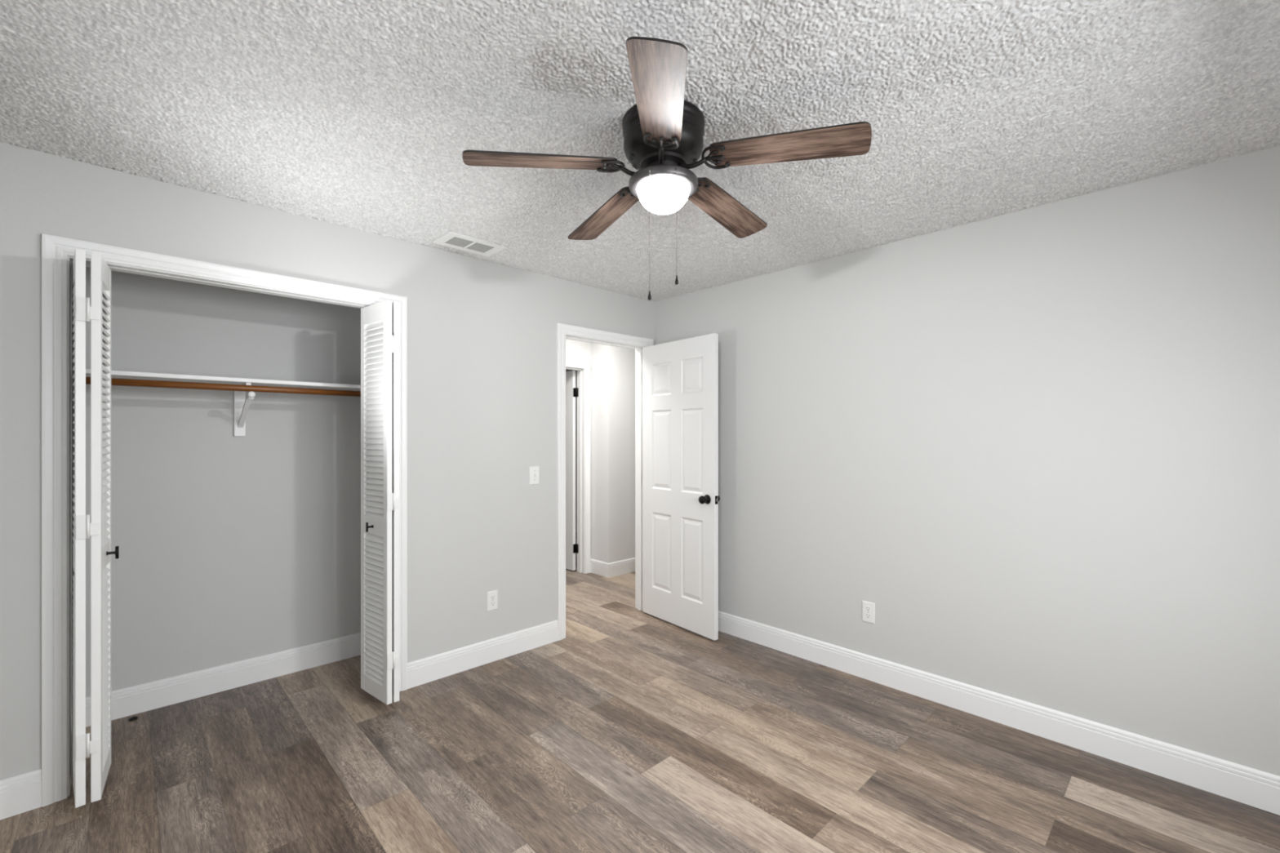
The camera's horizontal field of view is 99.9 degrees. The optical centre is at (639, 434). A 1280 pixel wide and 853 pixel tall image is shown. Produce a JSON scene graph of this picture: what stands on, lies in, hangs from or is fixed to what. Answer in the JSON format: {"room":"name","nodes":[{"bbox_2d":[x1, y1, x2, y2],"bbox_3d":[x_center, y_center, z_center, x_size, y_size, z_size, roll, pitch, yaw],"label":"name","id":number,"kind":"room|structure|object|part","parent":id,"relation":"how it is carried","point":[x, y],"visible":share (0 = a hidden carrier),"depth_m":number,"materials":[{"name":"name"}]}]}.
{"room":"empty bedroom","nodes":[
{"label":"empty bedroom","id":0,"kind":"room"},
{"bbox_2d":[85,266,360,697],"bbox_3d":[-2.234,0.162,3.004,1.900,2.440,0.100,0,0,-44],"label":"wall","id":1,"kind":"structure","parent":0,"point":[233,548],"depth_m":2.93,"materials":[{"name":"paint"}]},
{"bbox_2d":[85,632,360,727],"bbox_3d":[-2.195,1.314,2.963,1.700,0.136,0.014,0,0,-44],"label":"baseboard","id":2,"kind":"structure","parent":1,"relation":"attached to","point":[125,702],"depth_m":2.91,"materials":[{"name":"white paint"}]},
{"bbox_2d":[233,382,255,435],"bbox_3d":[-2.093,-0.131,2.844,0.050,0.275,0.327,0,0,-44],"label":"shelf bracket","id":3,"kind":"object","parent":1,"relation":"attached to","point":[242,403],"visible":0.88,"depth_m":2.94,"materials":[{"name":"white metal"}]},
{"bbox_2d":[85,377,360,396],"bbox_3d":[-1.999,-0.238,2.760,1.700,0.033,0.033,0,0,-44],"label":"closet rod","id":4,"kind":"object","parent":3,"relation":"on","point":[114,381],"visible":0.74,"depth_m":2.68,"materials":[{"name":"wood"}]},
{"bbox_2d":[85,368,360,391],"bbox_3d":[-2.094,-0.278,2.858,1.700,0.020,0.305,0,0,-44],"label":"closet shelf","id":5,"kind":"object","parent":3,"relation":"on","point":[114,374],"visible":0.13,"depth_m":2.70,"materials":[{"name":"white paint"}]},
{"bbox_3d":[-2.098,-0.261,2.850,0.022,0.012,0.273,0,0,-44],"label":"arm","id":6,"kind":"part","parent":3,"relation":"part of","materials":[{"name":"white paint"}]},
{"bbox_2d":[0,142,654,780],"bbox_3d":[-1.337,0.162,2.952,3.920,2.440,0.115,0,0,-44],"label":"wall","id":7,"kind":"structure","parent":0,"point":[482,334],"depth_m":2.98,"materials":[{"name":"paint"}]},
{"bbox_2d":[0,768,41,819],"bbox_3d":[-2.424,1.314,1.817,0.539,0.136,0.014,0,0,-44],"label":"baseboard","id":8,"kind":"structure","parent":7,"relation":"attached to","point":[20,793],"depth_m":1.96,"materials":[{"name":"white paint"}]},
{"bbox_2d":[71,248,119,808],"bbox_3d":[-2.086,0.335,2.056,0.134,2.005,0.297,0,0,-44],"label":"bifold door","id":9,"kind":"structure","parent":7,"relation":"in","point":[99,313],"depth_m":1.96,"materials":[{"name":"white paint"}]},
{"bbox_3d":[-2.120,0.335,2.029,0.286,2.005,0.028,0,0,42],"label":"louvered panel","id":10,"kind":"part","parent":9,"relation":"part of","materials":[{"name":"white paint"}]},
{"bbox_3d":[-2.075,0.335,2.073,0.028,2.005,0.286,0,0,-39],"label":"louvered panel","id":11,"kind":"part","parent":9,"relation":"part of","materials":[{"name":"white paint"}]},
{"bbox_3d":[-2.056,0.460,2.097,0.034,0.048,0.016,0,0,-39],"label":"knob","id":12,"kind":"part","parent":9,"relation":"part of","materials":[{"name":"black metal"}]},
{"bbox_2d":[70,260,366,307],"bbox_3d":[-1.798,-0.676,2.515,1.190,0.003,0.032,0,0,-44],"label":"trim","id":13,"kind":"structure","parent":7,"relation":"attached to","point":[71,261],"depth_m":2.43,"materials":[{"name":"white paint"}]},
{"bbox_2d":[41,233,407,806],"bbox_3d":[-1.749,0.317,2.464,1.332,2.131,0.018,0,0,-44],"label":"trim","id":14,"kind":"structure","parent":7,"relation":"attached to","point":[55,250],"depth_m":2.03,"materials":[{"name":"white paint"}]},
{"bbox_2d":[360,300,399,704],"bbox_3d":[-1.337,0.335,2.771,0.137,2.005,0.297,0,0,-44],"label":"bifold door","id":15,"kind":"structure","parent":7,"relation":"in","point":[380,322],"depth_m":2.72,"materials":[{"name":"white paint"}]},
{"bbox_3d":[-1.380,0.469,2.741,0.016,0.048,0.034,0,0,39],"label":"knob","id":16,"kind":"part","parent":15,"relation":"part of","materials":[{"name":"black metal"}]},
{"bbox_3d":[-1.309,0.335,2.805,0.028,2.005,0.286,0,0,-39],"label":"louvered panel","id":17,"kind":"part","parent":15,"relation":"part of","materials":[{"name":"white paint"}]},
{"bbox_2d":[407,619,558,688],"bbox_3d":[-0.910,1.314,3.274,0.999,0.136,0.014,0,0,-44],"label":"baseboard","id":18,"kind":"structure","parent":7,"relation":"attached to","point":[422,671],"depth_m":3.21,"materials":[{"name":"white paint"}]},
{"bbox_2d":[486,589,497,611],"bbox_3d":[-0.901,1.013,3.287,0.072,0.117,0.008,0,0,-44],"label":"wall outlet","id":19,"kind":"object","parent":7,"relation":"attached to","point":[491,596],"visible":1,"depth_m":3.28,"materials":[{"name":"white plastic"}]},
{"bbox_2d":[490,595,495,599],"bbox_3d":[-0.900,0.994,3.285,0.033,0.029,0.002,0,0,-44],"label":"receptacle","id":20,"kind":"object","parent":19,"relation":"attached to","point":[492,597],"depth_m":3.28,"materials":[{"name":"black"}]},
{"bbox_2d":[529,466,539,484],"bbox_3d":[-0.682,0.263,3.492,0.072,0.117,0.016,0,0,-44],"label":"light switch","id":21,"kind":"object","parent":7,"relation":"attached to","point":[534,470],"visible":1,"depth_m":3.49,"materials":[{"name":"white plastic"}]},
{"bbox_2d":[556,323,653,640],"bbox_3d":[-0.226,0.315,3.930,0.908,2.135,0.018,0,0,-44],"label":"trim","id":22,"kind":"structure","parent":7,"relation":"attached to","point":[562,330],"depth_m":3.63,"materials":[{"name":"white paint"}]},
{"bbox_2d":[565,334,644,610],"bbox_3d":[-0.272,0.340,3.978,0.806,2.084,0.114,0,0,-44],"label":"trim","id":23,"kind":"structure","parent":7,"relation":"attached to","point":[638,348],"depth_m":4.24,"materials":[{"name":"white paint"}]},
{"bbox_2d":[635,349,635,608],"bbox_3d":[-0.318,0.314,4.026,0.912,2.137,0.018,0,0,-44],"label":"trim","id":24,"kind":"structure","parent":7,"relation":"attached to","point":[635,349],"depth_m":4.29,"materials":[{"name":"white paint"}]},
{"bbox_2d":[642,333,719,640],"bbox_3d":[0.272,0.346,3.888,0.173,2.048,0.776,0,0,-39],"label":"door","id":25,"kind":"structure","parent":7,"relation":"in","point":[681,498],"depth_m":3.83,"materials":[{"name":"white paint"}]},
{"bbox_3d":[0.429,0.435,3.610,0.069,0.065,0.065,0,0,-39],"label":"knob","id":26,"kind":"part","parent":25,"relation":"part of","materials":[{"name":"black metal"}]},
{"bbox_2d":[565,366,584,573],"bbox_3d":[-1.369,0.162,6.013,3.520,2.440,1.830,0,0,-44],"label":"door frame","id":27,"kind":"structure","parent":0,"point":[566,369],"depth_m":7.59,"materials":[{"name":"paint"}]},
{"bbox_2d":[565,338,591,362],"bbox_3d":[-1.250,0.162,4.775,1.975,2.440,0.120,0,0,-44],"label":"wall","id":28,"kind":"structure","parent":0,"point":[576,350],"depth_m":5.31,"materials":[{"name":"paint"}]},
{"bbox_2d":[565,370,577,570],"bbox_3d":[-0.915,0.359,5.699,0.047,2.022,0.796,0,0,-45],"label":"door","id":29,"kind":"structure","parent":28,"relation":"in","point":[571,392],"depth_m":5.45,"materials":[{"name":"white paint"}]},
{"bbox_2d":[565,359,591,573],"bbox_3d":[-0.828,0.327,5.085,0.914,2.111,0.018,0,0,-44],"label":"trim","id":30,"kind":"structure","parent":28,"relation":"attached to","point":[572,363],"depth_m":5.37,"materials":[{"name":"white paint"}]},
{"bbox_2d":[591,342,635,563],"bbox_3d":[0.114,0.162,5.897,1.545,2.440,0.395,0,0,-44],"label":"wall","id":31,"kind":"structure","parent":0,"point":[612,367],"depth_m":5.33,"materials":[{"name":"paint"}]},
{"bbox_2d":[591,557,635,577],"bbox_3d":[0.119,1.314,5.809,1.460,0.136,0.290,0,0,-44],"label":"baseboard","id":32,"kind":"structure","parent":31,"relation":"attached to","point":[627,566],"depth_m":5.31,"materials":[{"name":"white paint"}]},
{"bbox_2d":[0,0,1279,302],"bbox_3d":[-0.414,-1.105,3.435,5.920,0.106,7.070,0,0,-44],"label":"ceiling","id":33,"kind":"structure","parent":0,"point":[362,115],"depth_m":1.73,"materials":[{"name":"white paint"}]},
{"bbox_2d":[432,231,506,256],"bbox_3d":[-0.942,-1.054,2.977,0.330,0.009,0.208,0,0,-44],"label":"ceiling vent","id":34,"kind":"object","parent":33,"relation":"in","point":[460,242],"visible":1,"depth_m":2.96,"materials":[{"name":"white metal"}]},
{"bbox_2d":[462,36,871,300],"bbox_3d":[0.091,-0.743,1.853,1.230,0.631,1.249,0,0,-44],"label":"ceiling fan","id":35,"kind":"object","parent":33,"relation":"hanging from","point":[663,133],"visible":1,"depth_m":1.71,"materials":[{"name":"brown wood"}]},
{"bbox_3d":[-0.316,-0.876,1.721,0.482,0.006,0.139,-5,11,-14],"label":"blade","id":36,"kind":"part","parent":35,"relation":"part of","materials":[{"name":"brown wood"}]},
{"bbox_3d":[-0.137,-0.881,2.166,0.139,0.006,0.482,-12,2,-32],"label":"blade","id":37,"kind":"part","parent":35,"relation":"part of","materials":[{"name":"brown wood"}]},
{"bbox_3d":[0.034,-0.653,1.708,0.003,0.395,0.019,0,0,23],"label":"pull chain","id":38,"kind":"part","parent":35,"relation":"part of","materials":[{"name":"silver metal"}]},
{"bbox_3d":[0.051,-0.883,1.414,0.139,0.006,0.482,10,5,3],"label":"blade","id":39,"kind":"part","parent":35,"relation":"part of","materials":[{"name":"brown wood"}]},
{"bbox_3d":[0.079,-0.793,1.820,0.177,0.080,0.177,0,0,-44],"label":"lamp shade","id":40,"kind":"part","parent":35,"relation":"part of","materials":[{"name":"white glass"}]},
{"bbox_3d":[0.341,-0.891,2.133,0.139,0.006,0.482,-13,-13,38],"label":"blade","id":41,"kind":"part","parent":35,"relation":"part of","materials":[{"name":"brown wood"}]},
{"bbox_3d":[0.457,-0.892,1.668,0.482,0.006,0.139,5,-8,22],"label":"blade","id":42,"kind":"part","parent":35,"relation":"part of","materials":[{"name":"brown wood"}]},
{"bbox_2d":[0,533,1279,852],"bbox_3d":[-0.414,1.432,3.449,5.900,0.100,7.050,0,0,-44],"label":"floor","id":43,"kind":"structure","parent":0,"point":[633,731],"depth_m":2.23,"materials":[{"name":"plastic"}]},
{"bbox_2d":[128,715,137,720],"bbox_3d":[-2.462,1.378,2.612,0.034,0.008,0.034,0,0,-44],"label":"ring","id":44,"kind":"object","parent":43,"relation":"on","point":[135,717],"visible":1,"depth_m":2.61,"materials":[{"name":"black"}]},
{"bbox_2d":[654,146,1279,776],"bbox_3d":[1.382,0.162,3.037,0.115,2.440,3.765,0,0,-44],"label":"wall","id":45,"kind":"structure","parent":0,"point":[1042,442],"depth_m":2.47,"materials":[{"name":"paint"}]},
{"bbox_2d":[862,600,875,624],"bbox_3d":[1.292,1.003,3.041,0.008,0.117,0.072,0,0,-44],"label":"wall outlet","id":46,"kind":"object","parent":45,"relation":"attached to","point":[868,607],"visible":1,"depth_m":3.04,"materials":[{"name":"white plastic"}]},
{"bbox_2d":[865,606,871,611],"bbox_3d":[1.290,0.984,3.039,0.002,0.029,0.033,0,0,-44],"label":"receptacle","id":47,"kind":"object","parent":46,"relation":"attached to","point":[867,608],"depth_m":3.04,"materials":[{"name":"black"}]},
{"bbox_2d":[865,613,871,618],"bbox_3d":[1.290,1.022,3.039,0.002,0.029,0.033,0,0,-44],"label":"receptacle","id":48,"kind":"object","parent":46,"relation":"attached to","point":[868,615],"depth_m":3.04,"materials":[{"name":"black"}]},
{"bbox_2d":[718,610,1279,815],"bbox_3d":[1.382,1.314,2.943,0.014,0.136,3.630,0,0,-44],"label":"baseboard","id":49,"kind":"structure","parent":45,"relation":"attached to","point":[1258,788],"depth_m":2.46,"materials":[{"name":"white paint"}]}
]}

